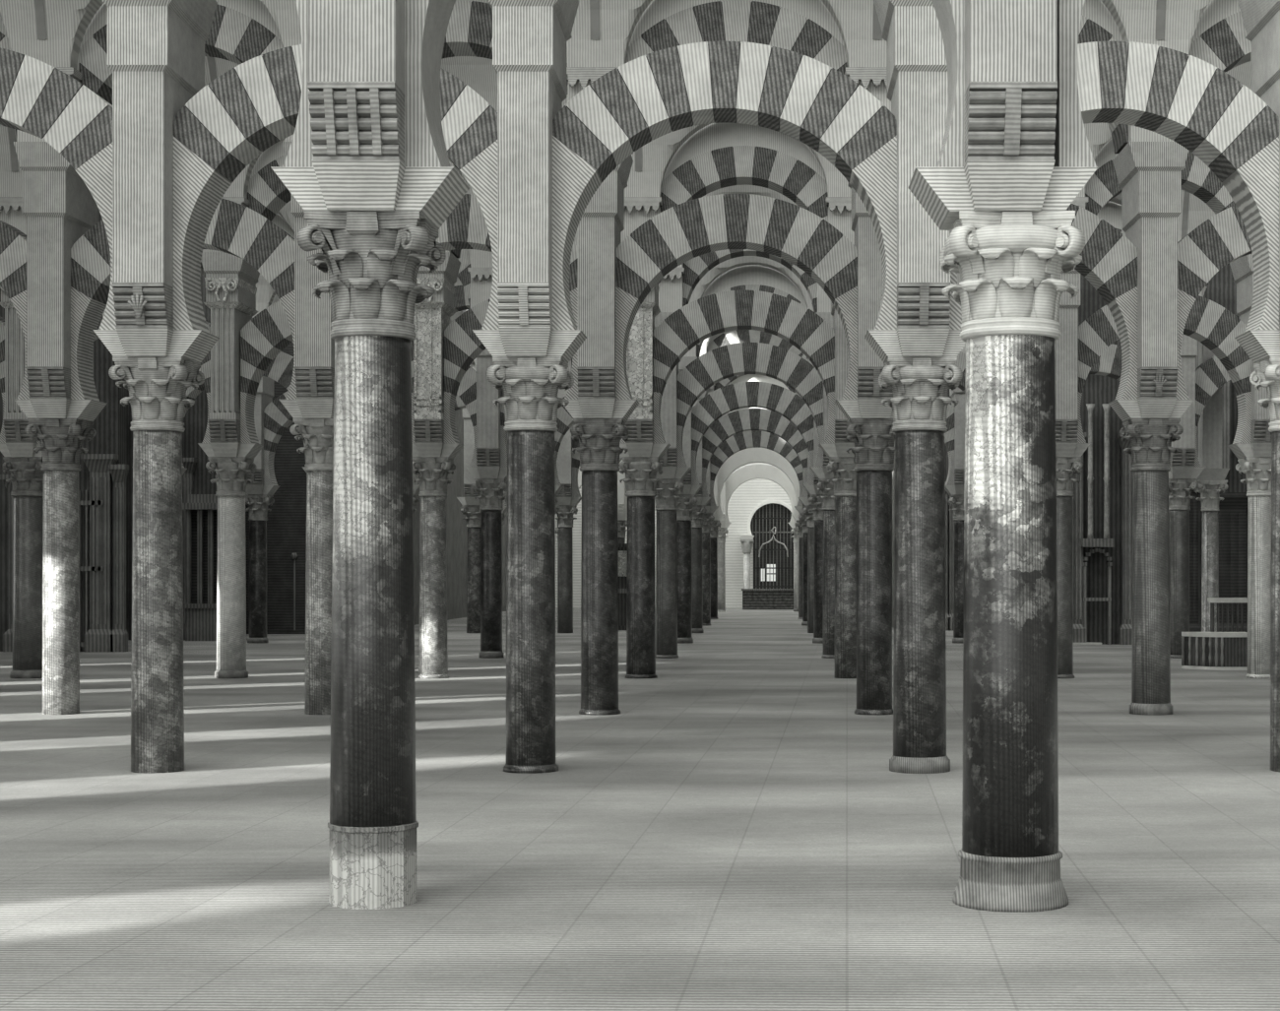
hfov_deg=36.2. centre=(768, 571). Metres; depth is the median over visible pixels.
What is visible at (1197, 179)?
arch
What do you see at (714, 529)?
marble column
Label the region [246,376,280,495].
pier
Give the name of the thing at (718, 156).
arch
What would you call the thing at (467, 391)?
arch
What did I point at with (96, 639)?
pilaster
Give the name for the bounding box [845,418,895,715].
marble column
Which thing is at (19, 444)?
pier
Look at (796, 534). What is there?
marble column
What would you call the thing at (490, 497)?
marble column
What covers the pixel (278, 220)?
arch
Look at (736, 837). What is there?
floor
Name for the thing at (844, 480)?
marble column
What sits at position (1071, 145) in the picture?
arch
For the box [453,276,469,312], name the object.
arch
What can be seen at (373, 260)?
marble column
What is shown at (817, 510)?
marble column
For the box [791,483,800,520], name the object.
pier
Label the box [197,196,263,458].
pier
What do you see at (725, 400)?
arch
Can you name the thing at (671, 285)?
pier
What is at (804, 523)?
marble column
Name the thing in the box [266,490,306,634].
door
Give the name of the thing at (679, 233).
arch
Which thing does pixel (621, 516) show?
pier
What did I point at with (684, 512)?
marble column
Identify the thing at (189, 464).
pilaster
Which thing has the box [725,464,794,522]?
arch
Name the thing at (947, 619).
pilaster
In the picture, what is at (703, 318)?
arch
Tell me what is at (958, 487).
pier
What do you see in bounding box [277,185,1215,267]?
ceiling
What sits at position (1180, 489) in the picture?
marble column
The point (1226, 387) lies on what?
trim
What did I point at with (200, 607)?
door
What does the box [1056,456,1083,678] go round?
marble column
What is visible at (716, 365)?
arch
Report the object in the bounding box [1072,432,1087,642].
pilaster
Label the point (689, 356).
pier
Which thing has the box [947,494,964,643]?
marble column
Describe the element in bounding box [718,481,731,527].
pier
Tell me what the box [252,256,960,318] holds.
ceiling
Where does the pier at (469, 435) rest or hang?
on the marble column at (473, 513)
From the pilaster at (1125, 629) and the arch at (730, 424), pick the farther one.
the arch at (730, 424)
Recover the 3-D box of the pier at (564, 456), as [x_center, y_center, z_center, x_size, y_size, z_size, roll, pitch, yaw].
[-5.260,-3.595,50.261,0.860,3.810,1.120,0,0,0]
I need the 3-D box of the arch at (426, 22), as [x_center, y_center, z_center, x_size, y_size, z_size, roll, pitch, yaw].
[-0.373,-3.040,9.405,2.676,2.280,0.500,0,0,0]
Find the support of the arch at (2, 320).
on the pier at (19, 444)
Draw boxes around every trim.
[747,500,791,535]
[1195,341,1229,468]
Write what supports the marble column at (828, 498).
on the floor
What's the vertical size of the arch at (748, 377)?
2.666 m
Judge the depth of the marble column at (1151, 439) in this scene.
21.64 m
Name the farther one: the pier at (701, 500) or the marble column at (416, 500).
the pier at (701, 500)
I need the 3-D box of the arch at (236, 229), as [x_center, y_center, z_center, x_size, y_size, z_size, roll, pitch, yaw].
[-6.465,-3.040,21.821,2.534,2.280,0.500,0,0,0]
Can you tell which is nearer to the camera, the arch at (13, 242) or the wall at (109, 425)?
the arch at (13, 242)
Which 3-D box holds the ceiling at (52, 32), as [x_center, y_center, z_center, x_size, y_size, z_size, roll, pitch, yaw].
[-1.913,-6.805,18.712,18.700,2.609,5.619,0,0,0]
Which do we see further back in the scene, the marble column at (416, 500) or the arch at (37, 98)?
the marble column at (416, 500)
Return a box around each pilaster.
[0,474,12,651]
[81,453,118,651]
[108,464,128,651]
[182,457,197,640]
[944,481,950,631]
[948,497,954,631]
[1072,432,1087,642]
[1117,432,1133,644]
[1189,491,1201,632]
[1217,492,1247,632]
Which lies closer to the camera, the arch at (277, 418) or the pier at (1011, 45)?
the pier at (1011, 45)
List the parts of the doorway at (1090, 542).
door frame, arch moulding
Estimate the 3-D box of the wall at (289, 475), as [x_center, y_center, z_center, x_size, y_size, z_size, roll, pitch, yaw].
[-12.350,-3.150,49.750,3.500,9.500,0.500,0,0,0]
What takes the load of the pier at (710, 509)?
on the marble column at (706, 530)
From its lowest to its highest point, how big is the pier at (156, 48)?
3.810 m
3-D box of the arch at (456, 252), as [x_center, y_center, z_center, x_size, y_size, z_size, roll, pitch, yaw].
[-3.476,-6.067,29.199,2.495,2.666,0.600,0,0,0]
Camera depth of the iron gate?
84.19 m
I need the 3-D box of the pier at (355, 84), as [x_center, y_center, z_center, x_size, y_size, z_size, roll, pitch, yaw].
[-1.911,-2.785,9.405,0.860,2.190,1.016,0,0,0]
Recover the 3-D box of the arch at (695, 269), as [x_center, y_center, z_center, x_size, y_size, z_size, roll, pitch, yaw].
[-0.349,-6.067,35.858,2.452,2.666,0.600,0,0,0]
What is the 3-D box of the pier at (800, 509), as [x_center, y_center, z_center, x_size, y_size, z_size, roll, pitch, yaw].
[1.187,-3.595,57.306,0.860,3.810,1.120,0,0,0]
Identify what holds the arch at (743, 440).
on the pier at (710, 509)
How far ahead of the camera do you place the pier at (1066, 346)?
28.72 m
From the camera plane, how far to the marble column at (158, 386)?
15.43 m
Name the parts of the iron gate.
rail, rail, rail, rail, rail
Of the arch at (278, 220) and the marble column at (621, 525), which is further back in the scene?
the marble column at (621, 525)
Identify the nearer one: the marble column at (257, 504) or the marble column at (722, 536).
the marble column at (257, 504)
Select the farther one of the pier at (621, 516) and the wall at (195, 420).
the pier at (621, 516)
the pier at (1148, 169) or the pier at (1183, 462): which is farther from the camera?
the pier at (1183, 462)
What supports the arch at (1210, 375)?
on the pier at (1183, 462)
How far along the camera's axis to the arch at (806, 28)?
21.52 m
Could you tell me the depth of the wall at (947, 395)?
52.50 m
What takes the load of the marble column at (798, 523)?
on the floor
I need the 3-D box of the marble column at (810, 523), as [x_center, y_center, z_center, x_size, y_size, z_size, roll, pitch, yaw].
[1.187,-0.045,50.261,0.618,3.290,0.618,0,0,0]
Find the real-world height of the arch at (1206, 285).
2.666 m
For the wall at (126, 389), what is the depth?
44.93 m
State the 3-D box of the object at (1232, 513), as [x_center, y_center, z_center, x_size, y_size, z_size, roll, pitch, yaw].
[10.041,-0.050,42.210,0.960,3.300,0.280,0,0,0]
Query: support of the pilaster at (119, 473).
attached to the wall at (109, 425)
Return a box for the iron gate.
[751,504,793,588]
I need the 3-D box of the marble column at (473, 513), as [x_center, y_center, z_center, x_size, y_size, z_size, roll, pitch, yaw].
[-7.598,-0.045,50.261,0.618,3.290,0.618,0,0,0]
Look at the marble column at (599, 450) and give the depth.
21.64 m
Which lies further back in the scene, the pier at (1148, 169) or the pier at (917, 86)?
the pier at (1148, 169)
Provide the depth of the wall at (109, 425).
38.60 m
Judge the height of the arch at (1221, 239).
2.280 m
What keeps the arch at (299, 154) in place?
on the pier
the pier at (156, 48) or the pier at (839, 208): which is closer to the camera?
the pier at (156, 48)
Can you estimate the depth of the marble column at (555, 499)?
43.32 m
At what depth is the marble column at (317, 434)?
21.64 m
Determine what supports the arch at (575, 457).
on the pier at (564, 456)
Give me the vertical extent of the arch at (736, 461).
2.280 m
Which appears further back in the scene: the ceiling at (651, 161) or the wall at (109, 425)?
the wall at (109, 425)
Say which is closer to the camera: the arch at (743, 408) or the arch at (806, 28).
the arch at (806, 28)
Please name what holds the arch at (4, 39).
attached to the pier
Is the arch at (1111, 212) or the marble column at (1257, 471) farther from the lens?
the arch at (1111, 212)
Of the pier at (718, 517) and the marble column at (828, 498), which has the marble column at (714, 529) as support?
the pier at (718, 517)
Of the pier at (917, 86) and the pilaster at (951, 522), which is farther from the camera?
the pilaster at (951, 522)
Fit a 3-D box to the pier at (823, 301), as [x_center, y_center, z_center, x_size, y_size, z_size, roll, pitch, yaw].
[1.187,-3.595,35.858,0.860,3.810,1.120,0,0,0]
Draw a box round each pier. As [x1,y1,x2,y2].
[0,196,42,457]
[13,66,106,421]
[93,0,219,363]
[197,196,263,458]
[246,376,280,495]
[270,0,469,229]
[279,134,334,418]
[412,250,464,458]
[412,320,419,495]
[456,357,480,505]
[465,267,507,479]
[472,0,586,363]
[554,484,563,495]
[555,388,581,506]
[563,66,639,421]
[617,459,627,520]
[619,196,670,458]
[654,267,690,479]
[678,345,702,495]
[692,355,711,506]
[704,384,718,513]
[712,473,724,520]
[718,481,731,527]
[788,492,797,527]
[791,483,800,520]
[794,394,804,513]
[798,355,812,505]
[802,358,822,495]
[810,283,833,479]
[819,196,854,458]
[834,66,893,421]
[864,0,965,363]
[907,0,1098,230]
[944,344,965,495]
[1055,196,1090,457]
[1109,125,1193,421]
[1168,291,1205,478]
[1196,341,1229,480]
[1227,254,1271,458]
[1234,0,1279,363]
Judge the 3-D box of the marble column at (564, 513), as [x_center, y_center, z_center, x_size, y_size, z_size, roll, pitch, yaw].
[-5.260,-0.045,50.261,0.618,3.290,0.618,0,0,0]
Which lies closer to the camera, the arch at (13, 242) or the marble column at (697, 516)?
the arch at (13, 242)
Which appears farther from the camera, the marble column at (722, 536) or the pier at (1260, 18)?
the marble column at (722, 536)
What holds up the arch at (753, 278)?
on the pier at (689, 356)
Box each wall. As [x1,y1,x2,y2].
[0,207,126,651]
[126,388,127,632]
[128,272,216,639]
[245,316,306,634]
[413,311,506,625]
[555,462,794,608]
[892,441,895,628]
[944,388,951,614]
[1078,262,1247,644]
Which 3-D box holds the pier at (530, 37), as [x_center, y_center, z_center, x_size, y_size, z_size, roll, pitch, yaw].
[-1.909,-3.595,15.602,0.860,3.810,1.120,0,0,0]
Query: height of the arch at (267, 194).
2.666 m
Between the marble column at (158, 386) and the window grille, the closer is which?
the marble column at (158, 386)
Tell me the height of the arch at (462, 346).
2.280 m
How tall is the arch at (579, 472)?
2.280 m
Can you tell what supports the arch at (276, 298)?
attached to the pier at (265, 394)
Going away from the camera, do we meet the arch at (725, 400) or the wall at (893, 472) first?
the arch at (725, 400)
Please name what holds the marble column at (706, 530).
on the floor
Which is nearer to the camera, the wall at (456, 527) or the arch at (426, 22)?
the arch at (426, 22)
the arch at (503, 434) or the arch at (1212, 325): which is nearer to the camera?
the arch at (1212, 325)
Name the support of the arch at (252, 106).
on the pier at (530, 37)
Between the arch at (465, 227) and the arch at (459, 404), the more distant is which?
the arch at (459, 404)
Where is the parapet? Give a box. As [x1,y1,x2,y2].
[741,588,794,609]
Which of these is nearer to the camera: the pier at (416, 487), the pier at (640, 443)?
the pier at (640, 443)
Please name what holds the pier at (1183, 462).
on the marble column at (1180, 489)
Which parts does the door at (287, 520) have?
door post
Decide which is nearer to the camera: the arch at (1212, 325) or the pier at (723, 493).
the arch at (1212, 325)
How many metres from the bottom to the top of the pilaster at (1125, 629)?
4.600 m
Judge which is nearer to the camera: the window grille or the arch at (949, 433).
the arch at (949, 433)
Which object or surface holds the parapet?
on the floor
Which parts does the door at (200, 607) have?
post, post, cornice, panel, post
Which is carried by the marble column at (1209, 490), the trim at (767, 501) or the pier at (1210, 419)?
the pier at (1210, 419)
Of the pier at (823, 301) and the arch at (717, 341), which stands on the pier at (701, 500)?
the arch at (717, 341)
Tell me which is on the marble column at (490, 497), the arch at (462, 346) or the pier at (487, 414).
the pier at (487, 414)
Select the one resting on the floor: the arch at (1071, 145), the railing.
the railing
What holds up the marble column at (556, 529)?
on the floor
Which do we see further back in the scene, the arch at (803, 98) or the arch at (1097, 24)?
the arch at (1097, 24)
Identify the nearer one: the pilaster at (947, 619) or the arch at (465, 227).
the arch at (465, 227)
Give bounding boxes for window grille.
[750,503,793,588]
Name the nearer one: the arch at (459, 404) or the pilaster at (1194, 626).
the pilaster at (1194, 626)
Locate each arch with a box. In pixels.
[0,16,16,133]
[0,47,116,329]
[0,219,30,399]
[0,316,9,443]
[36,306,210,443]
[70,198,296,401]
[78,0,283,105]
[173,44,499,332]
[182,351,293,467]
[200,213,294,276]
[240,300,415,444]
[247,138,291,221]
[263,390,293,485]
[271,294,279,304]
[282,0,313,166]
[404,0,964,166]
[412,394,465,484]
[436,193,577,399]
[441,0,568,107]
[444,298,625,443]
[450,168,474,257]
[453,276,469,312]
[456,366,477,466]
[457,249,470,308]
[500,358,572,466]
[552,40,896,329]
[554,396,574,484]
[572,435,580,497]
[574,228,577,246]
[577,470,581,488]
[615,193,857,399]
[626,0,847,154]
[653,289,834,443]
[660,122,828,221]
[676,342,823,466]
[682,248,817,312]
[691,381,813,484]
[696,264,807,359]
[702,408,807,497]
[706,329,803,357]
[710,430,802,506]
[713,374,798,395]
[717,448,798,513]
[725,374,788,414]
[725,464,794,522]
[735,407,766,410]
[944,403,954,484]
[949,40,1279,332]
[954,351,965,392]
[1053,0,1096,166]
[1065,203,1137,400]
[1077,295,1251,444]
[1078,0,1128,153]
[1085,137,1235,215]
[1088,344,1170,464]
[1096,200,1125,236]
[1175,205,1252,399]
[1189,0,1251,71]
[1194,355,1230,466]
[1201,276,1213,297]
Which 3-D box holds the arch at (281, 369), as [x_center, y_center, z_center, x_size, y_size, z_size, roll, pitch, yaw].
[-9.663,-3.040,35.858,2.700,2.280,0.500,0,0,0]
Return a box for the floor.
[0,608,1279,1010]
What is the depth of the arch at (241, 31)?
21.52 m
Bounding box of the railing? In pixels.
[1181,597,1247,670]
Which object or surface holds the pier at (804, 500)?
on the marble column at (810, 523)
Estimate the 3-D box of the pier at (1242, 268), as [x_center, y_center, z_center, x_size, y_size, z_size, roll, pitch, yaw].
[7.366,-3.595,29.199,0.860,3.810,1.120,0,0,0]
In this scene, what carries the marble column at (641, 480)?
on the floor
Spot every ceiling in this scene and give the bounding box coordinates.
[0,0,1211,69]
[0,56,1251,198]
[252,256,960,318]
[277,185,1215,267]
[465,309,804,355]
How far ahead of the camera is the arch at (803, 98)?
15.35 m
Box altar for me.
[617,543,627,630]
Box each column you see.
[1,456,43,678]
[24,418,96,714]
[108,356,204,773]
[205,456,255,678]
[245,494,274,643]
[289,418,333,714]
[296,210,446,909]
[412,456,456,678]
[412,494,419,511]
[460,505,481,633]
[472,478,507,658]
[486,356,574,773]
[554,495,558,511]
[554,505,577,633]
[555,527,558,542]
[570,418,629,715]
[617,520,627,543]
[619,456,662,678]
[654,478,684,658]
[676,494,697,643]
[691,505,706,633]
[702,512,714,625]
[709,520,721,619]
[717,527,728,611]
[739,535,754,588]
[791,527,798,611]
[795,520,802,619]
[798,512,807,625]
[802,505,814,633]
[808,494,823,643]
[816,478,834,658]
[827,456,856,678]
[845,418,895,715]
[878,356,962,773]
[939,210,1085,912]
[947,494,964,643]
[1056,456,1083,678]
[1119,418,1183,715]
[1168,478,1198,658]
[1195,479,1227,632]
[1235,456,1271,678]
[1249,356,1279,771]
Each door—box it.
[78,490,103,651]
[182,494,217,640]
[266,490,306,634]
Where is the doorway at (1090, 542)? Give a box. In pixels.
[1073,403,1114,644]
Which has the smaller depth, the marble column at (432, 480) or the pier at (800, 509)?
the marble column at (432, 480)
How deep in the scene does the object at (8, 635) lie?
38.42 m
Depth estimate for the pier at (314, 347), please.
21.34 m
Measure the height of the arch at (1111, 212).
2.666 m
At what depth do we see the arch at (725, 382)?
57.01 m
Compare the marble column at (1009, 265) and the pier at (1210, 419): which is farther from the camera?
the pier at (1210, 419)
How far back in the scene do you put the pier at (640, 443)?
28.74 m
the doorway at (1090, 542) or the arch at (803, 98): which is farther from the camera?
the doorway at (1090, 542)
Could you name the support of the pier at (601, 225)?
on the marble column at (599, 450)
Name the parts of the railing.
post, seat, rail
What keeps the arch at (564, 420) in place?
on the pier at (557, 487)
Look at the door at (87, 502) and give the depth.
38.44 m
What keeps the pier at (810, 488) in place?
on the marble column at (817, 510)
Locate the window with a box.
[761,564,775,580]
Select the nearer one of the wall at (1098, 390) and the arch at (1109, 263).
the arch at (1109, 263)
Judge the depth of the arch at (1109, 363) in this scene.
35.60 m
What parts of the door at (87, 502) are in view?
rail, rail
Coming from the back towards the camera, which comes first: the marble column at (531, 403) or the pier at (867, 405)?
the pier at (867, 405)
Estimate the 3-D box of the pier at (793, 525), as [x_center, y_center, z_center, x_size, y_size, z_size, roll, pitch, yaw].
[1.187,-3.595,76.647,0.860,3.810,1.120,0,0,0]
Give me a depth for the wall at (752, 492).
84.00 m
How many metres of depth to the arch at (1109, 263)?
21.57 m
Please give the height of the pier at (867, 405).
3.810 m
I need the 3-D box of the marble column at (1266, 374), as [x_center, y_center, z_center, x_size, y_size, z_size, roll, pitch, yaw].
[4.220,-0.045,15.602,0.618,3.290,0.618,0,0,0]
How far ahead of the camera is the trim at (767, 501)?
83.92 m
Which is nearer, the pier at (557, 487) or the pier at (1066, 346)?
the pier at (1066, 346)
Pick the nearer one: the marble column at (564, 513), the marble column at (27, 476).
the marble column at (27, 476)
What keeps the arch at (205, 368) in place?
on the pier at (19, 444)
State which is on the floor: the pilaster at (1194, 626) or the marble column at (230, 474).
the marble column at (230, 474)
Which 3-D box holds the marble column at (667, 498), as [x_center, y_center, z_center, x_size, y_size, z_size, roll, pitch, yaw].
[-1.885,-0.045,35.858,0.618,3.290,0.618,0,0,0]
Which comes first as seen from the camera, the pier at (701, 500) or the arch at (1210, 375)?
the arch at (1210, 375)
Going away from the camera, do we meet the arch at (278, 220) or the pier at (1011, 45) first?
the pier at (1011, 45)
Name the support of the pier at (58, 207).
on the marble column at (60, 440)
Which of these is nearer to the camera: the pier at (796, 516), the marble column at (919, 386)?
the marble column at (919, 386)
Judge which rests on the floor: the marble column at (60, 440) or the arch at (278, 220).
the marble column at (60, 440)
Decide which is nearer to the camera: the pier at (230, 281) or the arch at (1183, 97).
the arch at (1183, 97)
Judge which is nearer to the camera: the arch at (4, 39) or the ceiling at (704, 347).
the arch at (4, 39)
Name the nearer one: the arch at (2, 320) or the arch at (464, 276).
the arch at (2, 320)
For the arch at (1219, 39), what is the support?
on the pier
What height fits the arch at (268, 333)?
2.280 m
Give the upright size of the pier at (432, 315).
3.810 m
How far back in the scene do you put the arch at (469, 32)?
21.52 m
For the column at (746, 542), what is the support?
on the floor
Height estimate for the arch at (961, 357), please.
2.280 m
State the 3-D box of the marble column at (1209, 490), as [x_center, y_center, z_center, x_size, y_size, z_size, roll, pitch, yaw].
[8.244,-0.045,36.400,0.573,3.290,0.573,0,0,0]
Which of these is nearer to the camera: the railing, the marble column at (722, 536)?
the railing
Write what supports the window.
in the window grille

